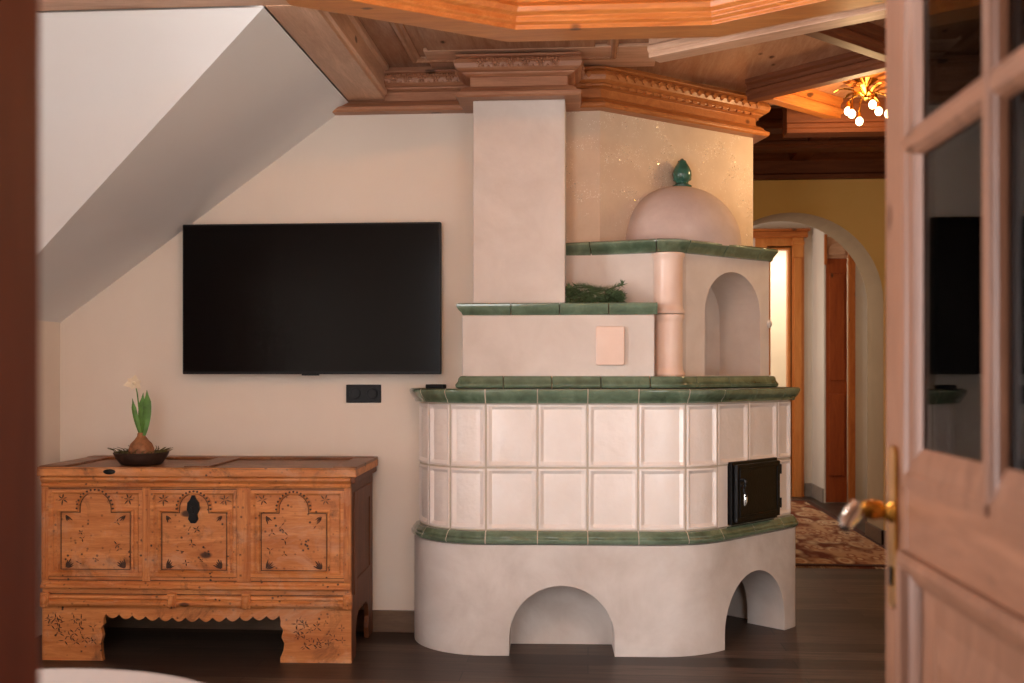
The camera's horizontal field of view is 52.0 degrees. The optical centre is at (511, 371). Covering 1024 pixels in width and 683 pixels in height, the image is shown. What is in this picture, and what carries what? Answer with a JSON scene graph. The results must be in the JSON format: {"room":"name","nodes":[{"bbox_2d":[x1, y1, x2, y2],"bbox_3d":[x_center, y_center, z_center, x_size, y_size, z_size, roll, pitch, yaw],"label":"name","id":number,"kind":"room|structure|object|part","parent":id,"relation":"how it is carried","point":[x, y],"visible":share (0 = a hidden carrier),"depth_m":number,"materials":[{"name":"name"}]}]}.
{"room":"traditional dwelling","nodes":[
{"label":"traditional dwelling","id":0,"kind":"room"},
{"bbox_2d":[40,321,59,634],"bbox_3d":[-2.210,0.483,4.649,0.100,1.434,0.645,0,0,4],"label":"wall","id":1,"kind":"structure","parent":0,"point":[49,331],"depth_m":4.87,"materials":[{"name":"paint"}]},
{"bbox_2d":[40,5,264,250],"bbox_3d":[-1.766,-0.762,4.000,1.900,1.056,0.725,0,0,4],"label":"ceiling","id":2,"kind":"structure","parent":0,"point":[108,77],"depth_m":3.74,"materials":[{"name":"white paint"}]},
{"bbox_2d":[40,5,347,322],"bbox_3d":[-1.516,-0.772,4.271,1.440,1.076,1.300,0,0,4],"label":"ceiling","id":3,"kind":"structure","parent":0,"point":[263,95],"depth_m":4.33,"materials":[{"name":"white paint"}]},
{"bbox_2d":[60,99,599,610],"bbox_3d":[-1.118,-0.100,4.954,3.054,2.600,0.120,0,0,4],"label":"wall","id":4,"kind":"structure","parent":0,"point":[390,167],"depth_m":4.88,"materials":[{"name":"paint"}]},
{"bbox_2d":[104,610,413,632],"bbox_3d":[-0.864,1.150,4.867,2.534,0.100,0.016,0,0,4],"label":"baseboard","id":5,"kind":"structure","parent":4,"relation":"attached to","point":[402,621],"depth_m":4.88,"materials":[{"name":"brown wood"}]},
{"bbox_2d":[183,222,441,375],"bbox_3d":[-0.918,-0.332,4.836,1.200,0.696,0.086,0,0,4],"label":"television","id":6,"kind":"object","parent":4,"relation":"attached to","point":[306,299],"visible":1,"depth_m":4.79,"materials":[{"name":"black plastic"}]},
{"bbox_2d":[265,5,388,99],"bbox_3d":[-0.710,-1.321,4.182,0.206,0.157,1.240,0,0,4],"label":"trim","id":7,"kind":"structure","parent":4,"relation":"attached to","point":[339,44],"depth_m":4.14,"materials":[{"name":"brown wood"}]},
{"bbox_2d":[346,385,380,402],"bbox_3d":[-0.686,0.100,4.856,0.164,0.084,0.012,0,0,4],"label":"wall socket","id":8,"kind":"object","parent":4,"relation":"attached to","point":[354,393],"visible":1,"depth_m":4.85,"materials":[{"name":"black plastic"}]},
{"bbox_2d":[332,66,467,114],"bbox_3d":[-0.505,-1.295,4.806,0.698,0.210,0.086,0,0,4],"label":"trim","id":9,"kind":"structure","parent":4,"relation":"attached to","point":[410,90],"depth_m":4.79,"materials":[{"name":"brown wood"}]},
{"bbox_2d":[389,22,618,63],"bbox_3d":[-0.014,-1.389,4.372,0.920,0.022,0.600,0,0,4],"label":"trim","id":10,"kind":"structure","parent":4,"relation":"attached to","point":[433,39],"depth_m":4.43,"materials":[{"name":"brown wood"}]},
{"bbox_2d":[454,52,584,112],"bbox_3d":[0.035,-1.293,4.654,0.574,0.210,0.310,0,0,4],"label":"trim","id":11,"kind":"structure","parent":4,"relation":"attached to","point":[541,75],"depth_m":4.53,"materials":[{"name":"brown wood"}]},
{"bbox_2d":[423,43,654,68],"bbox_3d":[0.131,-1.392,4.643,1.010,0.016,0.300,0,0,4],"label":"trim","id":12,"kind":"structure","parent":4,"relation":"attached to","point":[628,54],"depth_m":4.56,"materials":[{"name":"brown wood"}]},
{"bbox_2d":[575,66,770,143],"bbox_3d":[0.806,-1.295,5.071,1.321,0.210,0.260,0,0,-38],"label":"trim","id":13,"kind":"structure","parent":4,"relation":"attached to","point":[618,90],"depth_m":4.96,"materials":[{"name":"orange wood"}]},
{"bbox_2d":[40,496,885,682],"bbox_3d":[0.461,1.250,4.980,6.600,0.100,14.400,0,0,4],"label":"floor","id":14,"kind":"structure","parent":0,"point":[838,635],"depth_m":4.43,"materials":[{"name":"brown wood"}]},
{"bbox_2d":[40,668,199,682],"bbox_3d":[-0.746,0.853,1.393,0.804,0.695,0.804,0,0,4],"label":"round table","id":15,"kind":"object","parent":14,"relation":"on","point":[70,675],"visible":0.79,"depth_m":1.74,"materials":[{"name":"white wood"}]},
{"bbox_2d":[40,455,377,662],"bbox_3d":[-1.294,0.794,4.590,1.332,0.812,0.556,0,0,2],"label":"wooden chest","id":16,"kind":"object","parent":14,"relation":"on","point":[290,538],"visible":0.98,"depth_m":4.35,"materials":[{"name":"brown wood"}]},
{"bbox_3d":[-1.730,0.667,4.361,0.402,0.368,0.016,0,0,2],"label":"panel","id":17,"kind":"part","parent":16,"relation":"part of","materials":[{"name":"brown wood"}]},
{"bbox_2d":[107,375,172,465],"bbox_3d":[-1.611,0.206,4.545,0.255,0.388,0.231,0,0,40],"label":"potted plant","id":18,"kind":"object","parent":16,"relation":"on","point":[141,452],"visible":1,"depth_m":4.52,"materials":[{"name":"plant"}]},
{"bbox_2d":[123,375,140,388],"bbox_3d":[-1.640,0.044,4.543,0.078,0.064,0.020,0,0,4],"label":"flower","id":19,"kind":"object","parent":18,"relation":"on","point":[133,382],"depth_m":4.54,"materials":[{"name":"beige plant"}]},
{"bbox_3d":[-1.617,0.162,4.548,0.035,0.216,0.010,0,0,24],"label":"stem","id":20,"kind":"part","parent":18,"relation":"part of","materials":[{"name":"green plant"}]},
{"bbox_3d":[-1.602,0.321,4.537,0.108,0.118,0.108,0,0,4],"label":"bulb","id":21,"kind":"part","parent":18,"relation":"part of","materials":[{"name":"brown plant"}]},
{"bbox_2d":[113,450,168,465],"bbox_3d":[-1.602,0.372,4.537,0.232,0.055,0.232,0,0,4],"label":"bowl","id":22,"kind":"object","parent":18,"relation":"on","point":[125,457],"depth_m":4.46,"materials":[{"name":"ceramic"}]},
{"bbox_3d":[-1.319,0.568,4.341,0.052,0.115,0.018,0,0,2],"label":"lock plate","id":23,"kind":"part","parent":16,"relation":"part of","materials":[{"name":"black metal"}]},
{"bbox_3d":[-1.318,0.668,4.345,0.369,0.367,0.016,0,0,2],"label":"panel","id":24,"kind":"part","parent":16,"relation":"part of","materials":[{"name":"brown wood"}]},
{"bbox_3d":[-1.310,0.456,4.338,1.296,0.045,0.022,0,0,2],"label":"moulding","id":25,"kind":"part","parent":16,"relation":"part of","materials":[{"name":"brown wood"}]},
{"bbox_3d":[-1.310,0.883,4.339,1.296,0.033,0.020,0,0,2],"label":"moulding","id":26,"kind":"part","parent":16,"relation":"part of","materials":[{"name":"brown wood"}]},
{"bbox_3d":[-1.310,0.948,4.341,1.296,0.047,0.016,0,0,2],"label":"moulding","id":27,"kind":"part","parent":16,"relation":"part of","materials":[{"name":"brown wood"}]},
{"bbox_3d":[-1.294,0.410,4.596,1.332,0.044,0.543,0,0,2],"label":"lid","id":28,"kind":"part","parent":16,"relation":"part of","materials":[{"name":"brown wood"}]},
{"bbox_3d":[-0.885,0.668,4.328,0.394,0.367,0.016,0,0,2],"label":"panel","id":29,"kind":"part","parent":16,"relation":"part of","materials":[{"name":"brown wood"}]},
{"bbox_3d":[-0.660,0.820,4.584,0.028,0.760,0.511,0,0,2],"label":"panel","id":30,"kind":"part","parent":16,"relation":"part of","materials":[{"name":"brown wood"}]},
{"bbox_2d":[410,99,799,656],"bbox_3d":[0.490,0.006,4.722,1.833,2.388,0.737,0,0,-16],"label":"stove","id":31,"kind":"object","parent":14,"relation":"on","point":[618,474],"visible":1,"depth_m":4.54,"materials":[{"name":"paint"}]},
{"bbox_2d":[426,384,445,388],"bbox_3d":[-0.331,0.062,4.567,0.090,0.019,0.046,0,0,23],"label":"remote control","id":32,"kind":"object","parent":31,"relation":"on","point":[435,386],"visible":1,"depth_m":4.54,"materials":[{"name":"black plastic"}]},
{"bbox_2d":[565,280,626,302],"bbox_3d":[0.367,-0.358,4.605,0.289,0.112,0.129,0,0,4],"label":"garland","id":33,"kind":"object","parent":31,"relation":"on","point":[610,295],"visible":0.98,"depth_m":4.58,"materials":[{"name":"green plant"}]},
{"bbox_3d":[1.008,0.521,4.574,0.034,0.119,0.036,0,0,4],"label":"handle","id":34,"kind":"part","parent":31,"relation":"part of","materials":[{"name":"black metal"}]},
{"bbox_3d":[1.078,0.532,4.724,0.378,0.276,0.043,0,0,-45],"label":"door frame","id":35,"kind":"part","parent":31,"relation":"part of","materials":[{"name":"black metal"}]},
{"bbox_3d":[1.102,0.531,4.701,0.352,0.251,0.021,0,0,-45],"label":"firebox door","id":36,"kind":"part","parent":31,"relation":"part of","materials":[{"name":"black metal"}]},
{"bbox_3d":[1.228,-0.230,5.022,0.032,0.042,0.032,0,0,4],"label":"knob","id":37,"kind":"part","parent":31,"relation":"part of","materials":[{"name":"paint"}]},
{"bbox_2d":[790,500,885,568],"bbox_3d":[2.110,1.194,8.096,1.040,0.012,3.385,0,0,4],"label":"patterned rug","id":38,"kind":"object","parent":14,"relation":"on","point":[820,542],"visible":0.47,"depth_m":7.24,"materials":[{"name":"brown carpet"}]},
{"bbox_2d":[357,16,885,105],"bbox_3d":[0.173,-1.430,3.081,6.100,0.060,5.070,0,0,4],"label":"ceiling","id":39,"kind":"structure","parent":0,"point":[729,69],"depth_m":4.69,"materials":[{"name":"brown wood"}]},
{"bbox_2d":[40,0,289,10],"bbox_3d":[-1.723,-1.323,3.554,2.050,0.154,0.196,0,0,4],"label":"trim","id":40,"kind":"structure","parent":39,"relation":"attached to","point":[45,5],"depth_m":3.55,"materials":[{"name":"brown wood"}]},
{"bbox_2d":[286,0,885,41],"bbox_3d":[0.252,-1.420,2.238,2.238,0.360,3.370,0,0,4],"label":"trim","id":41,"kind":"structure","parent":39,"relation":"attached to","point":[501,20],"depth_m":3.75,"materials":[{"name":"brown wood"}]},
{"bbox_2d":[647,2,885,62],"bbox_3d":[1.170,-1.323,3.751,1.500,0.154,0.126,0,0,37],"label":"trim","id":42,"kind":"structure","parent":39,"relation":"attached to","point":[660,50],"depth_m":3.91,"materials":[{"name":"brown wood"}]},
{"bbox_2d":[763,89,843,118],"bbox_3d":[1.525,-1.350,5.284,0.792,0.100,0.096,0,0,-41],"label":"trim","id":43,"kind":"structure","parent":39,"relation":"attached to","point":[813,102],"depth_m":5.22,"materials":[{"name":"brown wood"}]},
{"bbox_2d":[745,51,885,101],"bbox_3d":[1.596,-1.350,4.522,0.092,0.100,1.386,0,0,-40],"label":"trim","id":44,"kind":"structure","parent":39,"relation":"attached to","point":[850,65],"depth_m":4.75,"materials":[{"name":"brown wood"}]},
{"bbox_2d":[782,97,885,137],"bbox_3d":[2.206,-1.315,5.405,1.580,0.170,0.156,0,0,4],"label":"trim","id":45,"kind":"structure","parent":39,"relation":"attached to","point":[796,124],"depth_m":5.38,"materials":[{"name":"brown wood"}]},
{"bbox_2d":[803,22,885,61],"bbox_3d":[1.410,-1.350,4.244,1.097,0.100,0.091,0,0,-39],"label":"trim","id":46,"kind":"structure","parent":39,"relation":"attached to","point":[865,38],"depth_m":4.19,"materials":[{"name":"brown wood"}]},
{"bbox_2d":[834,77,885,125],"bbox_3d":[1.685,-1.297,4.991,0.300,0.206,0.270,0,0,4],"label":"ceiling lamp","id":47,"kind":"object","parent":39,"relation":"attached to","point":[863,84],"visible":0.86,"depth_m":4.97,"materials":[{"name":"gold metal"}]},
{"bbox_3d":[1.611,-1.250,5.034,0.035,0.041,0.036,0,0,4],"label":"bulb","id":48,"kind":"part","parent":47,"relation":"part of","materials":[{"name":"white glass"}]},
{"bbox_3d":[1.598,-1.215,4.941,0.035,0.041,0.036,0,0,4],"label":"bulb","id":49,"kind":"part","parent":47,"relation":"part of","materials":[{"name":"white glass"}]},
{"bbox_3d":[1.640,-1.300,5.019,0.086,0.060,0.020,0,0,27],"label":"arm","id":50,"kind":"part","parent":47,"relation":"part of","materials":[{"name":"gold metal"}]},
{"bbox_3d":[1.634,-1.282,4.959,0.101,0.095,0.021,0,0,-27],"label":"arm","id":51,"kind":"part","parent":47,"relation":"part of","materials":[{"name":"gold metal"}]},
{"bbox_3d":[1.684,-1.215,5.091,0.035,0.041,0.036,0,0,4],"label":"bulb","id":52,"kind":"part","parent":47,"relation":"part of","materials":[{"name":"white glass"}]},
{"bbox_3d":[1.682,-1.282,5.052,0.023,0.095,0.101,0,0,4],"label":"arm","id":53,"kind":"part","parent":47,"relation":"part of","materials":[{"name":"gold metal"}]},
{"bbox_3d":[1.687,-1.300,4.938,0.022,0.060,0.086,0,0,4],"label":"arm","id":54,"kind":"part","parent":47,"relation":"part of","materials":[{"name":"gold metal"}]},
{"bbox_3d":[1.685,-1.250,4.906,0.035,0.041,0.036,0,0,4],"label":"bulb","id":55,"kind":"part","parent":47,"relation":"part of","materials":[{"name":"white glass"}]},
{"bbox_3d":[1.729,-1.300,5.020,0.086,0.060,0.021,0,0,-26],"label":"arm","id":56,"kind":"part","parent":47,"relation":"part of","materials":[{"name":"gold metal"}]},
{"bbox_3d":[1.758,-1.250,5.034,0.035,0.041,0.036,0,0,4],"label":"bulb","id":57,"kind":"part","parent":47,"relation":"part of","materials":[{"name":"white glass"}]},
{"bbox_2d":[842,71,885,93],"bbox_3d":[1.811,-1.389,4.932,0.480,0.022,0.480,0,0,37],"label":"trim","id":58,"kind":"structure","parent":39,"relation":"attached to","point":[881,76],"depth_m":5.01,"materials":[{"name":"brown wood"}]},
{"bbox_2d":[600,111,752,245],"bbox_3d":[0.777,-0.200,5.115,0.995,2.800,0.128,0,0,-34],"label":"wall","id":59,"kind":"structure","parent":0,"point":[639,157],"depth_m":4.99,"materials":[{"name":"paint"}]},
{"bbox_2d":[771,251,785,386],"bbox_3d":[2.775,-0.175,10.627,2.200,2.750,1.800,0,0,4],"label":"wall","id":60,"kind":"structure","parent":0,"point":[778,265],"depth_m":11.42,"materials":[{"name":"paint"}]},
{"bbox_2d":[753,221,811,493],"bbox_3d":[1.872,-0.175,10.242,2.055,2.750,0.100,0,0,4],"label":"wall","id":61,"kind":"structure","parent":0,"point":[779,224],"depth_m":10.12,"materials":[{"name":"paint"}]},
{"bbox_2d":[753,228,810,496],"bbox_3d":[2.579,-0.087,10.140,0.560,2.575,0.200,0,0,4],"label":"door","id":62,"kind":"structure","parent":61,"relation":"in","point":[764,237],"depth_m":10.07,"materials":[{"name":"orange wood"}]},
{"bbox_2d":[753,179,885,529],"bbox_3d":[1.996,-0.225,7.486,2.700,2.850,0.420,0,0,4],"label":"wall","id":63,"kind":"structure","parent":0,"point":[852,212],"depth_m":7.28,"materials":[{"name":"paint"}]},
{"bbox_2d":[789,137,830,160],"bbox_3d":[1.915,-1.530,6.378,0.156,0.140,1.800,0,0,4],"label":"trim","id":64,"kind":"structure","parent":63,"relation":"attached to","point":[793,156],"depth_m":7.08,"materials":[{"name":"brown wood"}]},
{"bbox_2d":[865,522,885,544],"bbox_3d":[2.850,1.145,7.414,0.586,0.110,0.440,0,0,4],"label":"baseboard","id":65,"kind":"structure","parent":63,"relation":"attached to","point":[873,532],"depth_m":7.37,"materials":[{"name":"brown wood"}]},
{"bbox_2d":[812,227,866,502],"bbox_3d":[3.350,-0.175,9.884,0.945,2.750,0.600,0,0,4],"label":"wall","id":66,"kind":"structure","parent":0,"point":[818,267],"depth_m":9.62,"materials":[{"name":"paint"}]},
{"bbox_2d":[804,483,823,502],"bbox_3d":[2.837,1.135,9.871,0.075,0.130,0.500,0,0,4],"label":"baseboard","id":67,"kind":"structure","parent":66,"relation":"attached to","point":[810,489],"depth_m":9.95,"materials":[{"name":"grey wood"}]},
{"bbox_2d":[824,234,854,502],"bbox_3d":[2.994,-0.030,9.609,0.275,2.460,0.080,0,0,4],"label":"door","id":68,"kind":"structure","parent":66,"relation":"in","point":[835,255],"depth_m":9.60,"materials":[{"name":"red wood"}]},
{"bbox_3d":[2.972,-1.140,9.618,0.200,0.200,0.045,0,0,4],"label":"header panel","id":69,"kind":"part","parent":68,"relation":"part of","materials":[{"name":"brown wood"}]},
{"bbox_3d":[1.967,-1.530,6.400,2.600,0.260,1.850,0,0,4],"label":"ceiling","id":70,"kind":"structure","parent":0,"visible":0},
{"bbox_2d":[756,108,782,133],"bbox_3d":[1.994,-1.500,6.072,2.100,0.200,0.176,0,0,4],"label":"trim","id":71,"kind":"structure","parent":70,"relation":"attached to","point":[772,122],"depth_m":6.04,"materials":[{"name":"brown wood"}]},
{"bbox_2d":[753,134,885,152],"bbox_3d":[2.041,-1.510,6.720,2.100,0.180,0.176,0,0,4],"label":"trim","id":72,"kind":"structure","parent":70,"relation":"attached to","point":[774,143],"depth_m":6.67,"materials":[{"name":"brown wood"}]},
{"bbox_3d":[-0.529,-0.100,0.660,5.050,2.600,0.140,0,0,4],"label":"wall","id":73,"kind":"structure","parent":0,"visible":0},
{"bbox_2d":[0,0,39,682],"bbox_3d":[0.081,0.150,0.611,0.925,2.100,0.170,0,0,4],"label":"trim","id":74,"kind":"structure","parent":73,"relation":"attached to","point":[19,19],"depth_m":0.70,"materials":[{"name":"brown wood"}]},
{"bbox_2d":[838,0,1023,682],"bbox_3d":[0.480,0.173,1.059,0.127,2.037,0.782,0,0,3],"label":"door","id":75,"kind":"structure","parent":73,"relation":"in","point":[953,510],"depth_m":1.20,"materials":[{"name":"brown wood"}]},
{"bbox_3d":[0.452,0.192,1.403,0.044,0.041,0.026,0,0,-29],"label":"handle","id":76,"kind":"part","parent":75,"relation":"part of","materials":[{"name":"silver metal"}]},
{"bbox_3d":[0.486,0.186,1.405,0.042,0.033,0.032,0,0,4],"label":"handle","id":77,"kind":"part","parent":75,"relation":"part of","materials":[{"name":"gold metal"}]},
{"bbox_3d":[0.517,-0.518,1.216,0.048,0.447,0.292,0,0,4],"label":"moulding","id":78,"kind":"part","parent":75,"relation":"part of","materials":[{"name":"brown wood"}]},
{"bbox_3d":[0.517,-0.070,1.216,0.048,0.437,0.292,0,0,4],"label":"moulding","id":79,"kind":"part","parent":75,"relation":"part of","materials":[{"name":"brown wood"}]},
{"bbox_3d":[0.510,-0.514,1.212,0.004,0.427,0.272,0,0,4],"label":"glass pane","id":80,"kind":"part","parent":75,"relation":"part of","materials":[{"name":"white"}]},
{"bbox_3d":[0.510,-0.074,1.212,0.004,0.417,0.272,0,0,4],"label":"glass pane","id":81,"kind":"part","parent":75,"relation":"part of","materials":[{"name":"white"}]},
{"bbox_3d":[0.506,0.623,1.066,0.064,0.783,0.596,0,0,4],"label":"moulding","id":82,"kind":"part","parent":75,"relation":"part of","materials":[{"name":"brown wood"}]},
{"bbox_3d":[0.506,0.191,1.066,0.038,0.109,0.568,0,0,4],"label":"rail","id":83,"kind":"part","parent":75,"relation":"part of","materials":[{"name":"brown wood"}]},
{"bbox_3d":[0.506,0.623,1.067,0.034,0.775,0.550,0,0,4],"label":"panel","id":84,"kind":"part","parent":75,"relation":"part of","materials":[{"name":"brown wood"}]},
{"bbox_3d":[0.495,-0.070,0.917,0.048,0.437,0.292,0,0,4],"label":"moulding","id":85,"kind":"part","parent":75,"relation":"part of","materials":[{"name":"brown wood"}]},
{"bbox_3d":[0.495,-0.518,0.917,0.048,0.447,0.292,0,0,4],"label":"moulding","id":86,"kind":"part","parent":75,"relation":"part of","materials":[{"name":"brown wood"}]},
{"bbox_3d":[0.489,-0.514,0.921,0.004,0.427,0.272,0,0,4],"label":"glass pane","id":87,"kind":"part","parent":75,"relation":"part of","materials":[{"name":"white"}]},
{"bbox_3d":[0.489,-0.074,0.921,0.004,0.417,0.272,0,0,4],"label":"glass pane","id":88,"kind":"part","parent":75,"relation":"part of","materials":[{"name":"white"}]},
{"bbox_3d":[1.010,-0.200,6.351,0.577,2.800,1.986,0,0,4],"label":"wall","id":89,"kind":"structure","parent":0,"visible":0},
{"bbox_2d":[753,152,885,180],"bbox_3d":[1.977,-1.465,7.231,2.300,0.270,0.090,0,0,4],"label":"trim","id":90,"kind":"structure","parent":89,"relation":"attached to","point":[821,165],"depth_m":7.23,"materials":[{"name":"brown wood"}]}
]}

